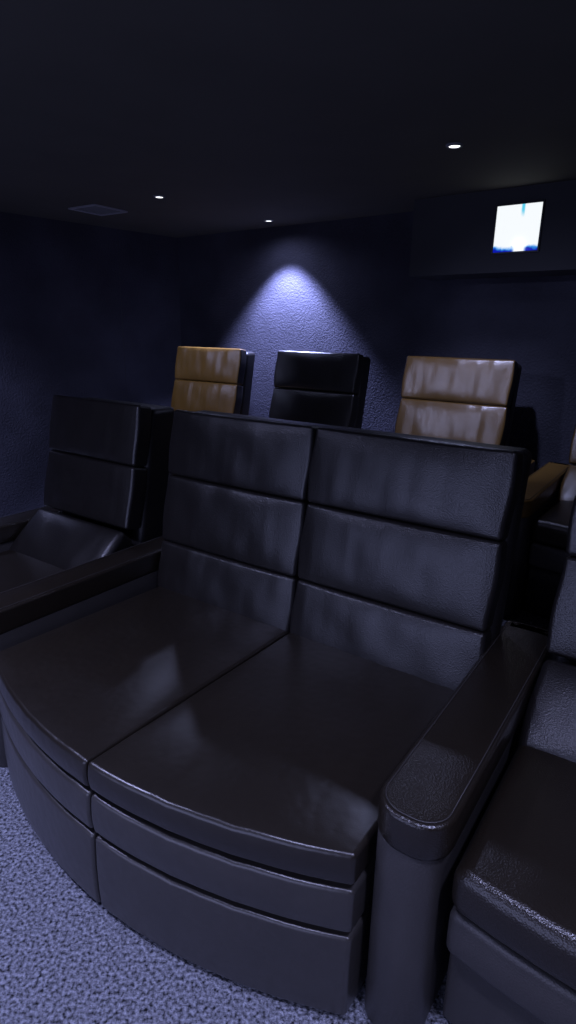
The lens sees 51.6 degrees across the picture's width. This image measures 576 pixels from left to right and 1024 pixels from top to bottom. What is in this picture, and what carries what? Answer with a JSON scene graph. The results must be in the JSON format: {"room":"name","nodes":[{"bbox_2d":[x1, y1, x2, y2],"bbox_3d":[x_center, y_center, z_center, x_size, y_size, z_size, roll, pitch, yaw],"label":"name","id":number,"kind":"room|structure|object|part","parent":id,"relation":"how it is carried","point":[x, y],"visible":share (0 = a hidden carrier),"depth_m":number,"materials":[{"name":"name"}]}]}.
{"room":"home theater","nodes":[
{"label":"home theater","id":0,"kind":"room"},
{"bbox_2d":[0,212,180,517],"bbox_3d":[-3.066,-0.867,3.864,0.120,2.300,5.700,17,23,42],"label":"wall","id":1,"kind":"structure","parent":0,"point":[62,333],"depth_m":4.94,"materials":[{"name":"paint"}]},
{"bbox_2d":[117,233,126,396],"bbox_3d":[-1.463,-1.373,5.333,0.001,2.120,0.005,17,23,42],"label":"trim","id":2,"kind":"structure","parent":1,"relation":"attached to","point":[117,233],"depth_m":5.21,"materials":[{"name":"black"}]},
{"bbox_2d":[0,767,451,1023],"bbox_3d":[-0.305,0.976,2.106,7.614,0.100,5.700,14,21,36],"label":"floor","id":3,"kind":"structure","parent":0,"point":[65,958],"depth_m":1.45,"materials":[{"name":"grey carpet"}]},
{"bbox_2d":[0,395,173,592],"bbox_3d":[-1.139,0.120,2.654,0.773,1.188,1.092,12,20,33],"label":"recliner","id":4,"kind":"object","parent":3,"relation":"on","point":[106,480],"visible":0.6,"depth_m":2.68,"materials":[{"name":"black leather"}]},
{"bbox_3d":[-1.421,0.387,2.898,0.132,0.525,1.025,12,20,33],"label":"armrest","id":5,"kind":"part","parent":4,"relation":"part of","materials":[{"name":"black leather"}]},
{"bbox_2d":[0,550,63,592],"bbox_3d":[-1.137,0.293,2.579,0.614,0.117,0.813,12,20,33],"label":"seat cushion","id":6,"kind":"object","parent":4,"relation":"on","point":[17,567],"depth_m":2.58,"materials":[{"name":"black leather"}]},
{"bbox_2d":[9,509,131,569],"bbox_3d":[-1.007,0.161,2.731,0.626,0.240,0.251,12,20,33],"label":"lumbar pillow","id":7,"kind":"object","parent":4,"relation":"on","point":[58,541],"depth_m":2.67,"materials":[{"name":"black leather"}]},
{"bbox_2d":[44,450,146,529],"bbox_3d":[-0.914,-0.112,2.782,0.626,0.284,0.144,12,20,33],"label":"pillow","id":8,"kind":"object","parent":4,"relation":"on","point":[112,492],"depth_m":2.68,"materials":[{"name":"black leather"}]},
{"bbox_2d":[0,410,552,1023],"bbox_3d":[-0.155,0.370,1.895,1.672,1.188,1.190,12,20,33],"label":"loveseat","id":9,"kind":"object","parent":3,"relation":"on","point":[271,732],"visible":0.99,"depth_m":1.71,"materials":[{"name":"black leather"}]},
{"bbox_3d":[-0.494,0.590,2.082,0.666,0.119,0.997,12,20,33],"label":"footrest panel","id":10,"kind":"part","parent":9,"relation":"part of","materials":[{"name":"black leather"}]},
{"bbox_3d":[-0.753,0.534,2.457,0.130,0.525,1.025,12,20,33],"label":"armrest","id":11,"kind":"part","parent":9,"relation":"part of","materials":[{"name":"black leather"}]},
{"bbox_2d":[0,586,289,785],"bbox_3d":[-0.491,0.478,2.048,0.666,0.089,0.998,12,20,33],"label":"seat cushion","id":12,"kind":"object","parent":9,"relation":"on","point":[78,689],"depth_m":1.89,"materials":[{"name":"black leather"}]},
{"bbox_2d":[157,540,299,631],"bbox_3d":[-0.249,0.300,2.367,0.690,0.261,0.132,12,20,33],"label":"lumbar pillow","id":13,"kind":"object","parent":9,"relation":"on","point":[264,596],"depth_m":2.29,"materials":[{"name":"black leather"}]},
{"bbox_3d":[0.060,0.712,1.717,0.670,0.118,0.997,12,20,33],"label":"footrest panel","id":14,"kind":"part","parent":9,"relation":"part of","materials":[{"name":"black leather"}]},
{"bbox_2d":[162,475,310,576],"bbox_3d":[-0.217,0.038,2.328,0.690,0.282,0.135,12,20,33],"label":"pillow","id":15,"kind":"object","parent":9,"relation":"on","point":[244,529],"depth_m":2.26,"materials":[{"name":"black leather"}]},
{"bbox_2d":[88,633,454,884],"bbox_3d":[0.062,0.600,1.683,0.670,0.088,0.998,12,20,33],"label":"seat cushion","id":16,"kind":"object","parent":9,"relation":"on","point":[282,758],"depth_m":1.50,"materials":[{"name":"black leather"}]},
{"bbox_2d":[290,579,491,689],"bbox_3d":[0.312,0.424,1.996,0.690,0.261,0.132,12,20,33],"label":"lumbar pillow","id":17,"kind":"object","parent":9,"relation":"on","point":[438,652],"depth_m":1.93,"materials":[{"name":"black leather"}]},
{"bbox_2d":[298,503,506,630],"bbox_3d":[0.344,0.162,1.957,0.690,0.282,0.136,12,20,33],"label":"pillow","id":18,"kind":"object","parent":9,"relation":"on","point":[439,578],"depth_m":1.89,"materials":[{"name":"black leather"}]},
{"bbox_3d":[0.501,0.804,1.649,0.137,0.525,0.992,12,20,33],"label":"armrest","id":19,"kind":"part","parent":9,"relation":"part of","materials":[{"name":"black leather"}]},
{"bbox_2d":[443,495,575,1023],"bbox_3d":[0.896,0.573,1.293,0.773,1.188,1.062,12,20,33],"label":"recliner","id":20,"kind":"object","parent":3,"relation":"on","point":[511,940],"visible":1,"depth_m":1.21,"materials":[{"name":"black leather"}]},
{"bbox_3d":[0.787,0.836,1.351,0.614,0.117,0.800,12,20,33],"label":"footrest panel","id":21,"kind":"part","parent":20,"relation":"part of","materials":[{"name":"black leather"}]},
{"bbox_2d":[452,746,575,989],"bbox_3d":[0.786,0.717,1.309,0.614,0.117,0.813,12,20,33],"label":"seat cushion","id":22,"kind":"object","parent":20,"relation":"on","point":[514,881],"depth_m":1.17,"materials":[{"name":"black leather"}]},
{"bbox_2d":[518,660,575,762],"bbox_3d":[0.916,0.584,1.462,0.626,0.240,0.251,12,20,33],"label":"lumbar pillow","id":23,"kind":"object","parent":20,"relation":"on","point":[548,729],"depth_m":1.55,"materials":[{"name":"black leather"}]},
{"bbox_2d":[547,556,575,660],"bbox_3d":[1.009,0.312,1.512,0.626,0.284,0.144,12,20,33],"label":"pillow","id":24,"kind":"object","parent":20,"relation":"on","point":[561,640],"depth_m":1.63,"materials":[{"name":"black leather"}]},
{"bbox_2d":[0,0,575,237],"bbox_3d":[-0.258,-1.321,1.410,7.614,0.100,5.700,14,21,36],"label":"ceiling","id":25,"kind":"structure","parent":0,"point":[242,114],"depth_m":2.21,"materials":[{"name":"paint"}]},
{"bbox_2d":[68,204,127,215],"bbox_3d":[-1.342,-2.135,4.215,0.290,0.010,0.290,12,20,33],"label":"ceiling vent","id":26,"kind":"object","parent":25,"relation":"in","point":[95,209],"visible":1,"depth_m":4.21,"materials":[{"name":"grey metal"}]},
{"bbox_2d":[76,206,120,214],"bbox_3d":[-1.342,-2.137,4.215,0.258,0.004,0.246,12,20,33],"label":"grille","id":27,"kind":"object","parent":26,"relation":"attached to","point":[96,210],"depth_m":4.22,"materials":[{"name":"grey"}]},
{"bbox_2d":[153,195,165,198],"bbox_3d":[-0.810,-1.983,3.751,0.078,0.009,0.078,1,17,0],"label":"recessed light","id":28,"kind":"object","parent":25,"relation":"in","point":[154,196],"visible":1,"depth_m":3.73,"materials":[{"name":"grey"}]},
{"bbox_2d":[446,142,463,148],"bbox_3d":[0.733,-1.610,2.622,0.078,0.009,0.078,1,17,0],"label":"recessed light","id":29,"kind":"object","parent":25,"relation":"in","point":[455,145],"visible":1,"depth_m":2.61,"materials":[{"name":"grey"}]},
{"bbox_2d":[409,180,575,279],"bbox_3d":[2.631,-1.339,2.602,4.435,0.445,0.334,14,21,36],"label":"soffit","id":30,"kind":"structure","parent":25,"relation":"attached to","point":[452,235],"depth_m":3.52,"materials":[{"name":"paint"}]},
{"bbox_2d":[491,199,545,254],"bbox_3d":[1.301,-1.611,3.382,0.273,0.265,0.013,14,21,36],"label":"window","id":31,"kind":"structure","parent":30,"relation":"attached to","point":[517,228],"depth_m":3.38,"materials":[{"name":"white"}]},
{"bbox_2d":[178,211,575,471],"bbox_3d":[1.757,-0.743,3.778,7.000,2.300,0.120,14,21,36],"label":"wall","id":32,"kind":"structure","parent":0,"point":[343,285],"depth_m":4.41,"materials":[{"name":"paint"}]},
{"bbox_2d":[502,605,549,629],"bbox_3d":[1.469,0.464,3.432,6.642,0.180,1.672,12,20,33],"label":"floor","id":33,"kind":"structure","parent":0,"point":[524,616],"depth_m":2.90,"materials":[{"name":"grey carpet"}]},
{"bbox_2d":[169,346,254,474],"bbox_3d":[-0.835,-0.651,4.597,0.980,1.188,1.062,12,20,33],"label":"recliner","id":34,"kind":"object","parent":33,"relation":"on","point":[210,379],"visible":0.23,"depth_m":4.67,"materials":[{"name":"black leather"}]},
{"bbox_2d":[171,379,242,413],"bbox_3d":[-0.662,-0.899,4.777,0.686,0.284,0.144,12,20,33],"label":"pillow","id":35,"kind":"object","parent":34,"relation":"on","point":[226,396],"depth_m":4.69,"materials":[{"name":"beige leather"}]},
{"bbox_2d":[269,350,370,428],"bbox_3d":[-0.006,-0.468,4.050,0.980,1.188,1.062,12,20,33],"label":"recliner","id":36,"kind":"object","parent":33,"relation":"on","point":[327,388],"visible":0.22,"depth_m":4.13,"materials":[{"name":"black leather"}]},
{"bbox_2d":[269,388,358,427],"bbox_3d":[0.167,-0.717,4.230,0.686,0.284,0.144,12,20,33],"label":"pillow","id":37,"kind":"object","parent":36,"relation":"on","point":[336,407],"depth_m":4.14,"materials":[{"name":"black leather"}]},
{"bbox_2d":[395,356,534,475],"bbox_3d":[0.823,-0.286,3.503,0.980,1.188,1.062,12,20,33],"label":"recliner","id":38,"kind":"object","parent":33,"relation":"on","point":[463,399],"visible":0.3,"depth_m":3.59,"materials":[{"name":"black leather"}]},
{"bbox_2d":[395,398,509,445],"bbox_3d":[0.997,-0.534,3.683,0.686,0.284,0.144,12,20,33],"label":"pillow","id":39,"kind":"object","parent":38,"relation":"on","point":[446,418],"depth_m":3.61,"materials":[{"name":"brown leather"}]},
{"bbox_2d":[503,426,575,618],"bbox_3d":[1.685,-0.096,2.934,0.980,1.188,1.062,12,20,33],"label":"recliner","id":40,"kind":"object","parent":33,"relation":"on","point":[540,555],"visible":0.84,"depth_m":2.88,"materials":[{"name":"black leather"}]},
{"bbox_3d":[1.327,0.149,3.247,0.132,0.525,1.025,12,20,33],"label":"armrest","id":41,"kind":"part","parent":40,"relation":"part of","materials":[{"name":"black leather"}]},
{"bbox_3d":[1.636,0.180,2.952,0.674,0.117,0.800,12,20,33],"label":"footrest panel","id":42,"kind":"part","parent":40,"relation":"part of","materials":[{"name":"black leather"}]},
{"bbox_2d":[532,501,572,548],"bbox_3d":[1.635,0.060,2.911,0.674,0.118,0.813,12,20,33],"label":"seat cushion","id":43,"kind":"object","parent":40,"relation":"on","point":[550,521],"depth_m":2.79,"materials":[{"name":"black leather"}]},
{"bbox_2d":[556,465,575,501],"bbox_3d":[1.765,-0.072,3.063,0.686,0.240,0.251,12,20,33],"label":"lumbar pillow","id":44,"kind":"object","parent":40,"relation":"on","point":[565,480],"depth_m":3.18,"materials":[{"name":"brown leather"}]},
{"bbox_2d":[569,426,575,464],"bbox_3d":[1.859,-0.344,3.114,0.686,0.284,0.144,12,20,33],"label":"pillow","id":45,"kind":"object","parent":40,"relation":"on","point":[572,456],"depth_m":3.26,"materials":[{"name":"brown leather"}]}
]}

